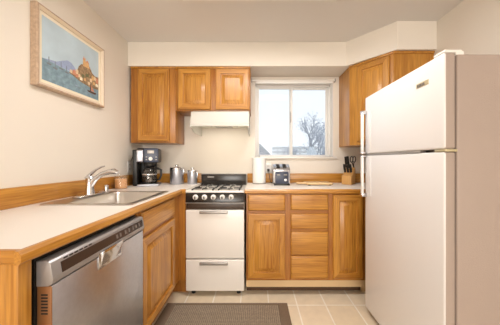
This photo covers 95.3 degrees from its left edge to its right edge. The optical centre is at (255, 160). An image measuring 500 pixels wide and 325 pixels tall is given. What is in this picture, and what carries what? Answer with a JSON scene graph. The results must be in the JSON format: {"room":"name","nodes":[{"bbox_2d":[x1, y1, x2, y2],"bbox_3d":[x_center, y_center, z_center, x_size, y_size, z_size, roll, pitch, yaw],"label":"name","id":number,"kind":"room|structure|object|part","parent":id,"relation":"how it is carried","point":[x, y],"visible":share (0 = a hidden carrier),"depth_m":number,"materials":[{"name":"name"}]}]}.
{"room":"kitchen","nodes":[
{"label":"kitchen","id":0,"kind":"room"},
{"bbox_2d":[0,0,142,188],"bbox_3d":[-1.312,-0.009,-1.030,0.100,2.327,7.140,0,0,0],"label":"wall","id":1,"kind":"structure","parent":0,"point":[46,137],"depth_m":1.45,"materials":[{"name":"beige paint"}]},
{"bbox_2d":[30,0,103,107],"bbox_3d":[-1.241,-0.662,1.558,0.040,0.469,0.569,0,0,0],"label":"framed picture","id":2,"kind":"object","parent":1,"relation":"attached to","point":[63,61],"visible":1,"depth_m":1.46,"materials":[{"name":"beige wood"}]},
{"bbox_2d":[42,15,97,99],"bbox_3d":[-1.240,-0.662,1.558,0.003,0.375,0.473,0,0,0],"label":"print","id":3,"kind":"object","parent":2,"relation":"attached to","point":[69,62],"depth_m":1.51,"materials":[{"name":"paper"}]},
{"bbox_2d":[0,173,201,209],"bbox_3d":[-0.930,0.189,1.579,0.661,0.104,1.919,0,0,0],"label":"backsplash","id":4,"kind":"structure","parent":1,"relation":"attached to","point":[14,197],"depth_m":1.38,"materials":[{"name":"brown wood"}]},
{"bbox_2d":[127,161,130,172],"bbox_3d":[-1.257,0.060,2.265,0.008,0.116,0.074,0,0,0],"label":"wall outlet","id":5,"kind":"object","parent":1,"relation":"attached to","point":[128,162],"visible":1,"depth_m":2.25,"materials":[{"name":"white plastic"}]},
{"bbox_2d":[143,77,365,258],"bbox_3d":[0.127,-0.009,2.615,2.977,2.327,0.150,0,0,0],"label":"wall","id":6,"kind":"structure","parent":0,"point":[218,150],"depth_m":2.54,"materials":[{"name":"beige paint"}]},
{"bbox_2d":[131,66,183,144],"bbox_3d":[-1.018,-0.557,2.387,0.441,0.752,0.304,0,0,0],"label":"upper cabinet","id":7,"kind":"object","parent":6,"relation":"attached to","point":[155,120],"visible":0.94,"depth_m":2.24,"materials":[{"name":"brown wood"}]},
{"bbox_3d":[-1.018,-0.924,2.253,0.441,0.018,0.008,0,0,0],"label":"moulding","id":8,"kind":"part","parent":7,"relation":"part of","materials":[{"name":"brown wood"}]},
{"bbox_3d":[-1.009,-0.552,2.245,0.314,0.710,0.020,0,0,0],"label":"door","id":9,"kind":"part","parent":7,"relation":"part of","materials":[{"name":"brown wood"}]},
{"bbox_2d":[175,66,250,115],"bbox_3d":[-0.425,-0.715,2.387,0.739,0.436,0.304,0,0,0],"label":"upper cabinet","id":10,"kind":"object","parent":6,"relation":"attached to","point":[198,88],"visible":0.99,"depth_m":2.24,"materials":[{"name":"brown wood"}]},
{"bbox_3d":[-0.606,-0.707,2.245,0.321,0.400,0.020,0,0,0],"label":"door","id":11,"kind":"part","parent":10,"relation":"part of","materials":[{"name":"brown wood"}]},
{"bbox_3d":[-0.425,-0.924,2.253,0.739,0.018,0.008,0,0,0],"label":"moulding","id":12,"kind":"part","parent":10,"relation":"part of","materials":[{"name":"brown wood"}]},
{"bbox_3d":[-0.232,-0.707,2.245,0.331,0.400,0.020,0,0,0],"label":"door","id":13,"kind":"part","parent":10,"relation":"part of","materials":[{"name":"brown wood"}]},
{"bbox_2d":[190,111,249,135],"bbox_3d":[-0.339,-0.385,2.321,0.546,0.220,0.433,0,0,0],"label":"range hood","id":14,"kind":"object","parent":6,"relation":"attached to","point":[199,120],"visible":1,"depth_m":2.14,"materials":[{"name":"white metal"}]},
{"bbox_2d":[266,163,270,172],"bbox_3d":[0.135,0.080,2.535,0.074,0.116,0.008,0,0,0],"label":"wall outlet","id":15,"kind":"object","parent":6,"relation":"attached to","point":[268,165],"visible":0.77,"depth_m":2.53,"materials":[{"name":"white plastic"}]},
{"bbox_2d":[252,82,336,158],"bbox_3d":[0.423,-0.451,2.599,0.940,0.849,0.173,0,0,0],"label":"window","id":16,"kind":"structure","parent":6,"relation":"in","point":[328,88],"depth_m":2.63,"materials":[{"name":"white plastic"}]},
{"bbox_3d":[0.217,-0.456,2.644,0.411,0.799,0.022,0,0,0],"label":"sash","id":17,"kind":"part","parent":16,"relation":"part of","materials":[{"name":"white plastic"}]},
{"bbox_2d":[251,78,335,83],"bbox_3d":[0.410,-0.878,2.514,0.926,0.050,0.051,0,0,0],"label":"roller blind","id":18,"kind":"object","parent":16,"relation":"attached to","point":[258,81],"visible":1,"depth_m":2.51,"materials":[{"name":"white"}]},
{"bbox_3d":[0.423,-0.037,2.568,0.940,0.022,0.113,0,0,0],"label":"sill","id":19,"kind":"part","parent":16,"relation":"part of","materials":[{"name":"white"}]},
{"bbox_3d":[0.611,-0.456,2.670,0.447,0.799,0.022,0,0,0],"label":"sash","id":20,"kind":"part","parent":16,"relation":"part of","materials":[{"name":"white plastic"}]},
{"bbox_2d":[247,173,364,182],"bbox_3d":[0.709,0.189,2.530,1.610,0.104,0.019,0,0,0],"label":"backsplash","id":21,"kind":"structure","parent":6,"relation":"attached to","point":[294,177],"depth_m":2.52,"materials":[{"name":"brown wood"}]},
{"bbox_2d":[339,51,434,146],"bbox_3d":[1.216,-0.543,2.235,0.594,0.780,0.609,0,0,0],"label":"upper cabinet","id":22,"kind":"object","parent":6,"relation":"attached to","point":[361,80],"visible":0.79,"depth_m":2.14,"materials":[{"name":"brown wood"}]},
{"bbox_3d":[1.055,-0.543,2.067,0.019,0.720,0.287,0,0,-37],"label":"door","id":23,"kind":"part","parent":22,"relation":"part of","materials":[{"name":"brown wood"}]},
{"bbox_3d":[1.179,-0.924,2.021,0.674,0.018,0.172,0,0,28],"label":"moulding","id":24,"kind":"part","parent":22,"relation":"part of","materials":[{"name":"brown wood"}]},
{"bbox_2d":[152,276,378,324],"bbox_3d":[0.127,1.205,-1.030,2.977,0.100,7.340,0,0,0],"label":"floor","id":25,"kind":"structure","parent":0,"point":[306,307],"depth_m":1.86,"materials":[{"name":"beige tile"}]},
{"bbox_2d":[0,260,30,324],"bbox_3d":[-0.960,0.717,0.652,0.600,0.876,0.040,0,0,0],"label":"end panel","id":26,"kind":"object","parent":25,"relation":"on","point":[15,281],"visible":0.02,"depth_m":0.64,"materials":[{"name":"brown wood"}]},
{"bbox_3d":[-0.979,0.717,0.643,0.562,0.876,0.017,0,0,0],"label":"panel","id":27,"kind":"part","parent":26,"relation":"part of","materials":[{"name":"brown wood"}]},
{"bbox_2d":[31,215,143,324],"bbox_3d":[-0.911,0.721,0.970,0.617,0.868,0.572,0,0,0],"label":"dishwasher","id":28,"kind":"object","parent":25,"relation":"on","point":[96,278],"visible":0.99,"depth_m":0.88,"materials":[{"name":"silver metal"}]},
{"bbox_3d":[-0.639,0.342,0.970,0.051,0.077,0.564,0,0,0],"label":"control panel","id":29,"kind":"part","parent":28,"relation":"part of","materials":[{"name":"grey paint"}]},
{"bbox_3d":[-0.616,0.392,0.969,0.004,0.071,0.154,0,0,0],"label":"pocket handle","id":30,"kind":"part","parent":28,"relation":"part of","materials":[{"name":"silver metal"}]},
{"bbox_2d":[135,194,187,324],"bbox_3d":[-0.931,0.717,1.643,0.654,0.876,0.763,0,0,0],"label":"base cabinet","id":31,"kind":"object","parent":25,"relation":"on","point":[164,231],"visible":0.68,"depth_m":1.58,"materials":[{"name":"brown wood"}]},
{"bbox_2d":[0,173,201,265],"bbox_3d":[-0.930,0.207,1.573,0.661,0.141,1.933,0,0,0],"label":"countertop","id":32,"kind":"structure","parent":31,"relation":"on","point":[29,230],"depth_m":1.05,"materials":[{"name":"beige laminate"}]},
{"bbox_2d":[72,166,118,197],"bbox_3d":[-1.048,0.133,1.550,0.225,0.205,0.240,0,0,0],"label":"faucet","id":33,"kind":"object","parent":32,"relation":"on","point":[90,180],"visible":1,"depth_m":1.53,"materials":[{"name":"silver metal"}]},
{"bbox_3d":[-1.130,0.230,1.550,0.056,0.012,0.240,0,0,0],"label":"deck plate","id":34,"kind":"part","parent":33,"relation":"part of","materials":[{"name":"silver metal"}]},
{"bbox_3d":[-1.094,0.078,1.550,0.130,0.095,0.036,0,0,0],"label":"lever","id":35,"kind":"part","parent":33,"relation":"part of","materials":[{"name":"silver metal"}]},
{"bbox_3d":[-1.040,0.119,1.550,0.210,0.134,0.038,0,0,0],"label":"spout","id":36,"kind":"part","parent":33,"relation":"part of","materials":[{"name":"silver metal"}]},
{"bbox_2d":[40,191,168,204],"bbox_3d":[-0.935,0.319,1.520,0.520,0.165,0.570,0,0,0],"label":"sink","id":37,"kind":"object","parent":32,"relation":"in","point":[112,197],"visible":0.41,"depth_m":1.61,"materials":[{"name":"grey metal"}]},
{"bbox_2d":[104,184,108,192],"bbox_3d":[-1.125,0.206,1.712,0.036,0.058,0.036,0,0,0],"label":"air gap","id":38,"kind":"object","parent":37,"relation":"on","point":[106,187],"visible":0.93,"depth_m":1.70,"materials":[{"name":"silver metal"}]},
{"bbox_2d":[115,178,126,188],"bbox_3d":[-1.175,0.183,1.985,0.104,0.116,0.104,0,0,0],"label":"jar candle","id":39,"kind":"object","parent":32,"relation":"on","point":[121,183],"visible":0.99,"depth_m":1.95,"materials":[{"name":"brown wax"}]},
{"bbox_2d":[131,148,161,186],"bbox_3d":[-1.095,0.058,2.258,0.329,0.364,0.255,0,0,-16],"label":"coffee maker","id":40,"kind":"object","parent":32,"relation":"on","point":[144,160],"visible":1,"depth_m":2.19,"materials":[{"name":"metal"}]},
{"bbox_3d":[-1.179,0.066,2.253,0.047,0.350,0.150,0,0,-16],"label":"water tank","id":41,"kind":"part","parent":40,"relation":"part of","materials":[{"name":"black plastic"}]},
{"bbox_3d":[-1.104,-0.048,2.183,0.058,0.113,0.086,0,0,-16],"label":"silver panel","id":42,"kind":"part","parent":40,"relation":"part of","materials":[{"name":"metal"}]},
{"bbox_2d":[143,163,154,166],"bbox_3d":[-1.045,0.035,2.235,0.112,0.043,0.112,0,0,-16],"label":"basket","id":43,"kind":"object","parent":40,"relation":"on","point":[145,164],"depth_m":2.19,"materials":[{"name":"black plastic"}]},
{"bbox_3d":[-0.999,-0.054,2.171,0.130,0.134,0.017,0,0,-16],"label":"panel","id":44,"kind":"part","parent":40,"relation":"part of","materials":[{"name":"black plastic"}]},
{"bbox_3d":[-0.956,0.128,2.230,0.077,0.131,0.024,0,0,-1],"label":"handle","id":45,"kind":"part","parent":40,"relation":"part of","materials":[{"name":"black plastic"}]},
{"bbox_2d":[170,165,183,184],"bbox_3d":[-0.832,0.139,2.400,0.144,0.202,0.144,0,0,-28],"label":"canister","id":46,"kind":"object","parent":32,"relation":"on","point":[176,173],"visible":0.98,"depth_m":2.34,"materials":[{"name":"metal"}]},
{"bbox_3d":[-0.832,0.063,2.400,0.144,0.050,0.144,0,0,0],"label":"lid","id":47,"kind":"part","parent":46,"relation":"part of","materials":[{"name":"silver metal"}]},
{"bbox_2d":[187,167,197,183],"bbox_3d":[-0.665,0.153,2.385,0.103,0.174,0.103,0,0,-28],"label":"canister","id":48,"kind":"object","parent":32,"relation":"on","point":[192,174],"visible":1,"depth_m":2.34,"materials":[{"name":"metal"}]},
{"bbox_3d":[-0.665,0.091,2.385,0.103,0.050,0.103,0,0,0],"label":"lid","id":49,"kind":"part","parent":48,"relation":"part of","materials":[{"name":"silver metal"}]},
{"bbox_3d":[-0.670,0.651,1.608,0.020,0.744,0.692,0,0,0],"label":"frame","id":50,"kind":"part","parent":31,"relation":"part of","materials":[{"name":"brown wood"}]},
{"bbox_3d":[-0.650,0.358,1.550,0.020,0.131,0.510,0,0,0],"label":"drawer","id":51,"kind":"part","parent":31,"relation":"part of","materials":[{"name":"brown wood"}]},
{"bbox_3d":[-0.650,0.726,1.550,0.020,0.552,0.510,0,0,0],"label":"door","id":52,"kind":"part","parent":31,"relation":"part of","materials":[{"name":"brown wood"}]},
{"bbox_2d":[185,174,246,293],"bbox_3d":[-0.349,0.646,2.208,0.498,1.017,0.611,0,0,0],"label":"gas range","id":53,"kind":"object","parent":25,"relation":"on","point":[216,208],"visible":0.96,"depth_m":1.94,"materials":[{"name":"white metal"}]},
{"bbox_3d":[-0.358,0.435,1.929,0.240,0.024,0.019,0,0,0],"label":"handle","id":54,"kind":"part","parent":53,"relation":"part of","materials":[{"name":"grey metal"}]},
{"bbox_3d":[-0.358,0.870,1.931,0.240,0.026,0.019,0,0,0],"label":"handle","id":55,"kind":"part","parent":53,"relation":"part of","materials":[{"name":"grey metal"}]},
{"bbox_3d":[-0.349,0.313,1.951,0.496,0.081,0.048,0,0,0],"label":"control panel","id":56,"kind":"part","parent":53,"relation":"part of","materials":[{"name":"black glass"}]},
{"bbox_3d":[-0.349,0.624,1.955,0.496,0.413,0.036,0,0,0],"label":"oven door","id":57,"kind":"part","parent":53,"relation":"part of","materials":[{"name":"white metal"}]},
{"bbox_3d":[-0.349,0.973,1.956,0.496,0.268,0.034,0,0,0],"label":"broiler drawer","id":58,"kind":"part","parent":53,"relation":"part of","materials":[{"name":"white metal"}]},
{"bbox_2d":[186,185,245,192],"bbox_3d":[-0.349,0.262,2.198,0.498,0.019,0.524,0,0,0],"label":"cooktop","id":59,"kind":"object","parent":53,"relation":"in","point":[201,188],"depth_m":2.03,"materials":[{"name":"white metal"}]},
{"bbox_2d":[154,303,291,324],"bbox_3d":[-0.232,1.150,1.196,0.967,0.008,1.292,0,0,0],"label":"rug","id":60,"kind":"object","parent":25,"relation":"on","point":[173,313],"visible":1,"depth_m":1.70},
{"bbox_2d":[246,194,287,289],"bbox_3d":[0.095,0.717,2.223,0.355,0.876,0.574,0,0,0],"label":"base cabinet","id":61,"kind":"object","parent":25,"relation":"on","point":[266,214],"visible":0.94,"depth_m":1.94,"materials":[{"name":"brown wood"}]},
{"bbox_3d":[0.090,0.355,1.945,0.316,0.137,0.020,0,0,0],"label":"drawer","id":62,"kind":"part","parent":61,"relation":"part of","materials":[{"name":"brown wood"}]},
{"bbox_3d":[0.090,0.726,1.945,0.316,0.552,0.020,0,0,0],"label":"door","id":63,"kind":"part","parent":61,"relation":"part of","materials":[{"name":"brown wood"}]},
{"bbox_2d":[245,173,364,193],"bbox_3d":[0.709,0.207,2.236,1.610,0.141,0.606,0,0,0],"label":"countertop","id":64,"kind":"structure","parent":61,"relation":"on","point":[337,187],"depth_m":2.15,"materials":[{"name":"beige laminate"}]},
{"bbox_2d":[252,155,265,183],"bbox_3d":[0.034,0.091,2.430,0.144,0.300,0.144,0,0,0],"label":"paper towel holder","id":65,"kind":"object","parent":64,"relation":"on","point":[259,164],"visible":0.99,"depth_m":2.37,"materials":[{"name":"grey paper"}]},
{"bbox_2d":[272,164,289,184],"bbox_3d":[0.255,0.136,2.358,0.169,0.208,0.274,0,0,0],"label":"toaster","id":66,"kind":"object","parent":64,"relation":"on","point":[280,172],"visible":1,"depth_m":2.24,"materials":[{"name":"silver plastic"}]},
{"bbox_3d":[0.255,0.162,2.243,0.133,0.118,0.012,0,0,0],"label":"panel","id":67,"kind":"part","parent":66,"relation":"part of","materials":[{"name":"blue plastic"}]},
{"bbox_2d":[296,181,332,184],"bbox_3d":[0.586,0.228,2.333,0.352,0.026,0.195,0,0,0],"label":"cutting board","id":68,"kind":"object","parent":64,"relation":"on","point":[304,182],"visible":1,"depth_m":2.28,"materials":[{"name":"brown wood"}]},
{"bbox_2d":[342,167,355,184],"bbox_3d":[0.968,0.153,2.380,0.096,0.174,0.145,0,0,40],"label":"knife block","id":69,"kind":"object","parent":64,"relation":"on","point":[347,178],"visible":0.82,"depth_m":2.34,"materials":[{"name":"brown wood"}]},
{"bbox_2d":[350,156,355,167],"bbox_3d":[1.002,0.009,2.358,0.049,0.122,0.049,0,0,-5],"label":"scissors","id":70,"kind":"object","parent":69,"relation":"on","point":[352,162],"visible":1,"depth_m":2.36,"materials":[{"name":"black plastic"}]},
{"bbox_2d":[286,194,329,289],"bbox_3d":[0.455,0.717,2.223,0.365,0.876,0.574,0,0,0],"label":"base cabinet","id":71,"kind":"object","parent":25,"relation":"on","point":[308,214],"visible":0.86,"depth_m":1.94,"materials":[{"name":"brown wood"}]},
{"bbox_3d":[0.456,0.906,1.945,0.320,0.192,0.020,0,0,0],"label":"drawer","id":72,"kind":"part","parent":71,"relation":"part of","materials":[{"name":"brown wood"}]},
{"bbox_3d":[0.456,0.701,1.945,0.320,0.195,0.020,0,0,0],"label":"drawer","id":73,"kind":"part","parent":71,"relation":"part of","materials":[{"name":"brown wood"}]},
{"bbox_3d":[0.456,0.515,1.945,0.320,0.131,0.020,0,0,0],"label":"drawer","id":74,"kind":"part","parent":71,"relation":"part of","materials":[{"name":"brown wood"}]},
{"bbox_3d":[0.456,0.353,1.945,0.320,0.132,0.020,0,0,0],"label":"drawer","id":75,"kind":"part","parent":71,"relation":"part of","materials":[{"name":"brown wood"}]},
{"bbox_2d":[327,194,363,289],"bbox_3d":[0.783,0.717,2.223,0.293,0.876,0.574,0,0,0],"label":"base cabinet","id":76,"kind":"object","parent":25,"relation":"on","point":[346,210],"visible":0.78,"depth_m":1.94,"materials":[{"name":"oak"},{"name":"cream vinyl"}]},
{"bbox_2d":[361,197,364,290],"bbox_3d":[1.222,0.717,2.232,0.579,0.876,0.555,0,0,0],"label":"base cabinet","id":77,"kind":"object","parent":25,"relation":"on","point":[362,288],"visible":0.11,"depth_m":1.96,"materials":[{"name":"brown wood"}]},
{"bbox_2d":[360,50,499,324],"bbox_3d":[1.149,0.329,1.377,0.709,1.652,0.741,0,0,0],"label":"refrigerator","id":78,"kind":"object","parent":25,"relation":"on","point":[432,193],"visible":1,"depth_m":1.06,"materials":[{"name":"beige metal"}]},
{"bbox_3d":[0.804,0.110,1.725,0.016,0.290,0.026,0,0,0],"label":"handle","id":79,"kind":"part","parent":78,"relation":"part of","materials":[{"name":"white plastic"}]},
{"bbox_3d":[0.804,-0.212,1.725,0.016,0.304,0.026,0,0,0],"label":"handle","id":80,"kind":"part","parent":78,"relation":"part of","materials":[{"name":"white plastic"}]},
{"bbox_3d":[0.851,-0.048,1.444,0.029,0.012,0.567,0,0,0],"label":"divider trim","id":81,"kind":"part","parent":78,"relation":"part of","materials":[{"name":"grey metal"}]},
{"bbox_3d":[0.860,0.536,1.379,0.050,1.154,0.737,0,0,0],"label":"fridge door","id":82,"kind":"part","parent":78,"relation":"part of","materials":[{"name":"white metal"}]},
{"bbox_3d":[0.860,-0.268,1.379,0.050,0.430,0.737,0,0,0],"label":"freezer door","id":83,"kind":"part","parent":78,"relation":"part of","materials":[{"name":"white metal"}]},
{"bbox_2d":[83,0,462,41],"bbox_3d":[0.127,-1.222,-1.030,2.977,0.100,7.340,0,0,0],"label":"ceiling","id":84,"kind":"structure","parent":0,"point":[134,20],"depth_m":1.88,"materials":[{"name":"white paint"}]},
{"bbox_2d":[183,0,336,0],"bbox_3d":[0.028,-1.127,1.373,1.065,0.087,0.385,0,0,0],"label":"ceiling light","id":85,"kind":"object","parent":84,"relation":"attached to","point":[183,0],"visible":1,"depth_m":1.55,"materials":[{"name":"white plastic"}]},
{"bbox_2d":[128,21,436,76],"bbox_3d":[0.127,-1.054,2.225,2.777,0.237,0.630,0,0,0],"label":"soffit","id":86,"kind":"structure","parent":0,"point":[264,59],"depth_m":2.25,"materials":[{"name":"beige paint"}]},
{"bbox_2d":[434,0,499,58],"bbox_3d":[1.565,-0.009,-1.030,0.100,2.327,7.140,0,0,0],"label":"wall","id":87,"kind":"structure","parent":0,"point":[472,26],"depth_m":1.60,"materials":[{"name":"beige paint"}]},
{"label":"outside","id":88,"kind":"structure","parent":0,"visible":0},
{"bbox_3d":[5.000,1.705,31.570,70.000,0.100,56.860,0,0,0],"label":"ground","id":89,"kind":"structure","parent":88,"visible":0},
{"bbox_2d":[259,143,270,154],"bbox_3d":[-2.500,-0.020,23.700,8.200,3.350,7.400,0,0,0],"label":"house","id":90,"kind":"structure","parent":89,"relation":"on","point":[262,151],"depth_m":20.00,"materials":[{"name":"grey"}]},
{"bbox_2d":[278,143,298,154],"bbox_3d":[3.061,0.013,21.408,2.397,3.294,3.032,0,0,0],"label":"tree","id":91,"kind":"object","parent":89,"relation":"on","point":[282,143],"visible":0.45,"depth_m":20.88,"materials":[{"name":"grey plant"}]},
{"bbox_2d":[272,146,323,154],"bbox_3d":[6.850,0.030,24.100,10.300,3.250,0.200,0,0,0],"label":"fence","id":92,"kind":"object","parent":89,"relation":"on","point":[277,150],"visible":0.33,"depth_m":24.00,"materials":[{"name":"grey"}]},
{"bbox_2d":[294,111,324,154],"bbox_3d":[4.920,-1.169,17.635,3.920,5.663,4.071,0,0,0],"label":"tree","id":93,"kind":"object","parent":89,"relation":"on","point":[320,144],"visible":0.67,"depth_m":17.48,"materials":[{"name":"grey plant"}]},
{"bbox_2d":[306,147,316,154],"bbox_3d":[4.008,0.320,16.498,1.285,2.781,1.307,0,0,0],"label":"rounded shrub","id":94,"kind":"object","parent":89,"relation":"on","point":[311,151],"visible":0.09,"depth_m":16.26,"materials":[{"name":"grey plant"}]}
]}

